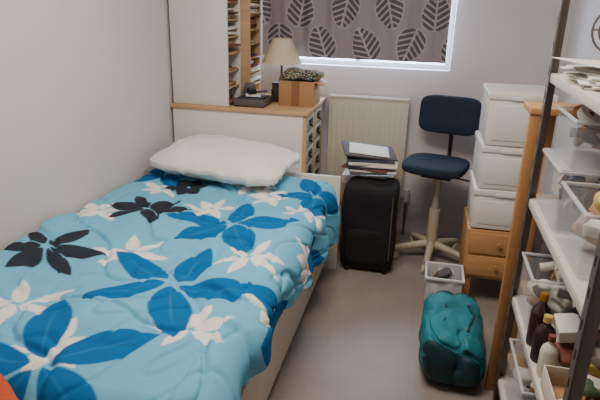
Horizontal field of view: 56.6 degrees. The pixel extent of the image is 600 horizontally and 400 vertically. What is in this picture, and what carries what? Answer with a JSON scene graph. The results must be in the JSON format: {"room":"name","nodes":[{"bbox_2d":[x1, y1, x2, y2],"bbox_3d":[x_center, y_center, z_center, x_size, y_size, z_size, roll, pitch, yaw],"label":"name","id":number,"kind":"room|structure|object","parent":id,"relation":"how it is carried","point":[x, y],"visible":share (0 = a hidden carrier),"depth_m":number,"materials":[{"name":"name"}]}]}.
{"room":"bedroom","nodes":[
{"label":"bedroom","id":0,"kind":"room"},
{"bbox_2d":[0,0,174,250],"bbox_3d":[-1.242,-0.292,1.772,0.150,2.400,5.000,6,20,12],"label":"wall","id":1,"kind":"structure","parent":0,"point":[86,86],"depth_m":2.49,"materials":[{"name":"paint"}]},
{"bbox_2d":[267,231,537,399],"bbox_3d":[-0.059,1.006,1.942,2.640,0.100,5.000,6,20,12],"label":"floor","id":2,"kind":"structure","parent":0,"point":[356,336],"depth_m":2.74,"materials":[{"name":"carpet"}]},
{"bbox_2d":[171,93,326,173],"bbox_3d":[-0.312,-0.201,3.752,0.857,0.945,0.622,6,20,12],"label":"cabinet","id":3,"kind":"object","parent":2,"relation":"on","point":[298,129],"visible":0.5,"depth_m":3.36,"materials":[{"name":"white laminate"}]},
{"bbox_2d":[169,0,240,105],"bbox_3d":[-0.555,-1.119,3.314,0.371,1.064,0.245,6,20,12],"label":"shelving unit","id":4,"kind":"object","parent":3,"relation":"on","point":[205,35],"visible":0.98,"depth_m":3.29,"materials":[{"name":"laminate"}]},
{"bbox_2d":[240,0,261,94],"bbox_3d":[-0.448,-1.072,3.579,0.382,0.804,0.230,6,20,12],"label":"pigeonhole sorter","id":5,"kind":"object","parent":3,"relation":"on","point":[250,10],"visible":0.35,"depth_m":3.53,"materials":[{"name":"brown wood"}]},
{"bbox_2d":[234,82,272,107],"bbox_3d":[-0.283,-0.651,3.420,0.190,0.125,0.210,6,20,12],"label":"paper tray","id":6,"kind":"object","parent":3,"relation":"on","point":[252,98],"visible":1,"depth_m":3.36,"materials":[{"name":"black plastic"}]},
{"bbox_2d":[271,82,278,101],"bbox_3d":[-0.150,-0.691,3.548,0.068,0.122,0.068,6,20,12],"label":"jar","id":7,"kind":"object","parent":3,"relation":"on","point":[275,85],"visible":0.66,"depth_m":3.52,"materials":[{"name":"black glass"}]},
{"bbox_2d":[262,38,301,81],"bbox_3d":[-0.119,-0.860,3.639,0.264,0.380,0.264,6,20,12],"label":"table lamp","id":8,"kind":"object","parent":3,"relation":"on","point":[281,51],"visible":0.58,"depth_m":3.52,"materials":[{"name":"beige fabric"}]},
{"bbox_2d":[279,78,328,106],"bbox_3d":[0.026,-0.676,3.477,0.273,0.150,0.212,6,20,12],"label":"cardboard box","id":9,"kind":"object","parent":3,"relation":"on","point":[291,93],"visible":0.83,"depth_m":3.39,"materials":[{"name":"brown cardboard"}]},
{"bbox_2d":[281,67,323,81],"bbox_3d":[0.017,-0.777,3.452,0.259,0.074,0.209,6,20,12],"label":"patterned cloth","id":10,"kind":"object","parent":9,"relation":"on","point":[292,73],"visible":1,"depth_m":3.37,"materials":[{"name":"multicoloured fabric"}]},
{"bbox_2d":[241,171,340,399],"bbox_3d":[-0.525,0.434,2.470,1.070,0.600,2.135,6,20,12],"label":"bed","id":11,"kind":"object","parent":2,"relation":"on","point":[258,387],"visible":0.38,"depth_m":2.44,"materials":[{"name":"white laminate"}]},
{"bbox_3d":[-0.560,0.307,2.436,0.974,0.255,2.062,6,20,12],"label":"mattress","id":12,"kind":"object","parent":11,"relation":"on","visible":0},
{"bbox_2d":[0,373,18,399],"bbox_3d":[-0.845,0.495,1.354,0.627,0.220,0.209,16,24,35],"label":"blanket","id":13,"kind":"object","parent":12,"relation":"on","point":[6,392],"visible":1,"depth_m":1.30,"materials":[{"name":"orange fabric"}]},
{"bbox_2d":[0,168,340,399],"bbox_3d":[-0.532,0.308,2.317,1.117,0.411,1.992,6,20,12],"label":"duvet","id":14,"kind":"object","parent":12,"relation":"on","point":[164,286],"visible":0.95,"depth_m":1.94,"materials":[{"name":"blue fabric"}]},
{"bbox_2d":[149,134,299,186],"bbox_3d":[-0.416,-0.223,3.108,0.774,0.206,0.473,9,21,20],"label":"pillow","id":15,"kind":"object","parent":14,"relation":"on","point":[219,158],"visible":1,"depth_m":2.97,"materials":[{"name":"fabric"}]},
{"bbox_2d":[339,168,394,249],"bbox_3d":[0.444,0.059,3.705,0.320,0.525,0.270,6,20,12],"label":"carton","id":16,"kind":"object","parent":2,"relation":"on","point":[346,175],"visible":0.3,"depth_m":3.54,"materials":[{"name":"cardboard"}]},
{"bbox_2d":[340,175,399,274],"bbox_3d":[0.428,0.133,3.414,0.335,0.580,0.272,6,20,12],"label":"suitcase","id":17,"kind":"object","parent":2,"relation":"on","point":[369,208],"visible":1,"depth_m":3.30,"materials":[{"name":"fabric"}]},
{"bbox_2d":[341,141,398,174],"bbox_3d":[0.421,-0.261,3.414,0.365,0.148,0.310,6,20,12],"label":"folders","id":18,"kind":"object","parent":17,"relation":"on","point":[362,158],"visible":1,"depth_m":3.32,"materials":[{"name":"paper"}]},
{"bbox_2d":[393,94,481,273],"bbox_3d":[0.851,-0.107,3.466,0.508,1.018,0.551,6,20,12],"label":"office chair","id":19,"kind":"object","parent":2,"relation":"on","point":[445,114],"visible":0.92,"depth_m":3.48,"materials":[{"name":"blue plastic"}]},
{"bbox_2d":[423,261,464,304],"bbox_3d":[0.759,0.470,2.969,0.200,0.260,0.200,6,20,12],"label":"plastic tub","id":20,"kind":"object","parent":2,"relation":"on","point":[439,276],"visible":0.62,"depth_m":2.89,"materials":[{"name":"plastic"}]},
{"bbox_2d":[418,290,485,387],"bbox_3d":[0.691,0.624,2.521,0.299,0.277,0.476,6,20,12],"label":"backpack","id":21,"kind":"object","parent":2,"relation":"on","point":[452,350],"visible":1,"depth_m":2.35,"materials":[{"name":"blue fabric"}]},
{"bbox_2d":[459,207,509,294],"bbox_3d":[1.081,0.322,3.139,0.330,0.440,0.390,6,20,12],"label":"drawer unit","id":22,"kind":"object","parent":2,"relation":"on","point":[482,251],"visible":0.4,"depth_m":2.97,"materials":[{"name":"orange wood"}]},
{"bbox_2d":[467,170,516,230],"bbox_3d":[1.087,0.001,3.040,0.314,0.218,0.377,6,20,12],"label":"storage box","id":23,"kind":"object","parent":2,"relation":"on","point":[487,208],"visible":0.59,"depth_m":2.89,"materials":[{"name":"plastic"}]},
{"bbox_2d":[472,131,523,190],"bbox_3d":[1.095,-0.211,2.965,0.316,0.228,0.381,6,20,12],"label":"storage box","id":24,"kind":"object","parent":23,"relation":"on","point":[493,167],"visible":0.5,"depth_m":2.81,"materials":[{"name":"plastic"}]},
{"bbox_2d":[479,83,557,147],"bbox_3d":[1.108,-0.441,2.875,0.314,0.263,0.387,6,20,12],"label":"storage box","id":25,"kind":"object","parent":24,"relation":"on","point":[504,118],"visible":0.76,"depth_m":2.73,"materials":[{"name":"plastic"}]},
{"bbox_2d":[485,101,599,390],"bbox_3d":[1.013,0.236,2.221,0.386,1.215,0.161,6,20,12],"label":"shelf","id":26,"kind":"object","parent":2,"relation":"on","point":[568,162],"visible":0.23,"depth_m":2.15,"materials":[{"name":"wood"}]},
{"bbox_2d":[492,0,599,399],"bbox_3d":[0.929,0.049,1.570,0.395,2.000,0.864,6,20,12],"label":"storage rack","id":27,"kind":"object","parent":2,"relation":"on","point":[577,260],"visible":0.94,"depth_m":1.75,"materials":[{"name":"grey metal"}]},
{"bbox_2d":[509,338,535,396],"bbox_3d":[0.946,0.685,2.011,0.346,0.256,0.336,6,20,12],"label":"plastic storage box","id":28,"kind":"object","parent":27,"relation":"in","point":[522,376],"visible":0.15,"depth_m":2.08,"materials":[{"name":"plastic"}]},
{"bbox_2d":[526,291,551,346],"bbox_3d":[0.783,0.387,1.816,0.064,0.189,0.064,6,20,12],"label":"glass bottle","id":29,"kind":"object","parent":27,"relation":"in","point":[537,313],"visible":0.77,"depth_m":1.79,"materials":[{"name":"brown glass"}]},
{"bbox_2d":[530,314,555,363],"bbox_3d":[0.763,0.430,1.738,0.064,0.159,0.064,6,20,12],"label":"plastic bottle","id":30,"kind":"object","parent":27,"relation":"in","point":[542,331],"visible":0.77,"depth_m":1.72,"materials":[{"name":"brown plastic"}]},
{"bbox_2d":[522,252,572,312],"bbox_3d":[0.968,0.315,1.952,0.351,0.238,0.236,6,20,12],"label":"plastic storage box","id":31,"kind":"object","parent":27,"relation":"in","point":[560,298],"visible":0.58,"depth_m":1.94,"materials":[{"name":"plastic"}]},
{"bbox_2d":[536,334,558,377],"bbox_3d":[0.745,0.466,1.667,0.052,0.139,0.052,6,20,12],"label":"plastic bottle","id":32,"kind":"object","parent":27,"relation":"in","point":[549,352],"visible":0.83,"depth_m":1.65,"materials":[{"name":"white plastic"}]},
{"bbox_2d":[540,364,599,399],"bbox_3d":[0.852,0.542,1.473,0.346,0.128,0.260,6,20,12],"label":"cardboard tray","id":33,"kind":"object","parent":27,"relation":"in","point":[554,378],"visible":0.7,"depth_m":1.58,"materials":[{"name":"cardboard"}]},
{"bbox_2d":[542,148,599,216],"bbox_3d":[0.974,-0.026,1.777,0.356,0.195,0.296,6,20,12],"label":"plastic storage box","id":34,"kind":"object","parent":27,"relation":"in","point":[585,195],"visible":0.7,"depth_m":1.76,"materials":[{"name":"plastic"}]},
{"bbox_2d":[556,104,599,149],"bbox_3d":[0.984,-0.204,1.718,0.326,0.171,0.286,6,20,12],"label":"plastic storage box","id":35,"kind":"object","parent":34,"relation":"on","point":[589,132],"visible":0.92,"depth_m":1.69,"materials":[{"name":"plastic"}]},
{"bbox_2d":[552,57,599,90],"bbox_3d":[0.899,-0.352,1.559,0.357,0.070,0.360,6,20,12],"label":"paper stack","id":36,"kind":"object","parent":27,"relation":"in","point":[587,75],"visible":1,"depth_m":1.57,"materials":[{"name":"white paper"}]},
{"bbox_2d":[554,302,599,367],"bbox_3d":[0.920,0.414,1.716,0.282,0.187,0.263,6,20,12],"label":"supplies","id":37,"kind":"object","parent":27,"relation":"in","point":[566,323],"visible":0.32,"depth_m":1.66,"materials":[{"name":"white plastic"}]},
{"bbox_2d":[561,181,599,245],"bbox_3d":[0.903,0.069,1.480,0.356,0.212,0.296,6,20,12],"label":"plastic storage box","id":38,"kind":"object","parent":27,"relation":"in","point":[587,226],"visible":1,"depth_m":1.52,"materials":[{"name":"plastic"}]},
{"bbox_2d":[591,15,599,50],"bbox_3d":[0.987,-0.500,1.760,0.146,0.217,0.090,6,20,12],"label":"desk fan","id":39,"kind":"object","parent":27,"relation":"in","point":[598,17],"visible":0.57,"depth_m":1.74,"materials":[{"name":"plastic"}]},
{"bbox_2d":[261,0,575,237],"bbox_3d":[0.509,-0.952,3.754,2.340,2.400,0.150,6,20,12],"label":"wall","id":40,"kind":"structure","parent":0,"point":[494,41],"depth_m":3.65,"materials":[{"name":"paint"}]},
{"bbox_2d":[263,0,451,63],"bbox_3d":[0.348,-1.410,3.499,1.440,1.015,0.094,6,20,12],"label":"window blind","id":41,"kind":"object","parent":40,"relation":"attached to","point":[388,30],"visible":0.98,"depth_m":3.57,"materials":[{"name":"grey fabric"}]},
{"bbox_2d":[326,93,409,234],"bbox_3d":[0.480,-0.236,3.879,0.582,0.966,0.090,6,20,12],"label":"radiator","id":42,"kind":"object","parent":40,"relation":"attached to","point":[377,120],"visible":0.58,"depth_m":3.75,"materials":[{"name":"metal"}]},
{"bbox_2d":[300,0,456,69],"bbox_3d":[0.412,-1.401,3.664,1.220,1.000,0.050,6,20,12],"label":"window","id":43,"kind":"structure","parent":40,"relation":"in","point":[446,65],"depth_m":3.74,"materials":[{"name":"white plastic"}]},
{"bbox_2d":[533,0,599,259],"bbox_3d":[1.185,-0.051,1.272,0.150,2.400,5.000,6,20,12],"label":"wall","id":44,"kind":"structure","parent":0,"point":[580,45],"depth_m":3.20,"materials":[{"name":"paint"}]}
]}

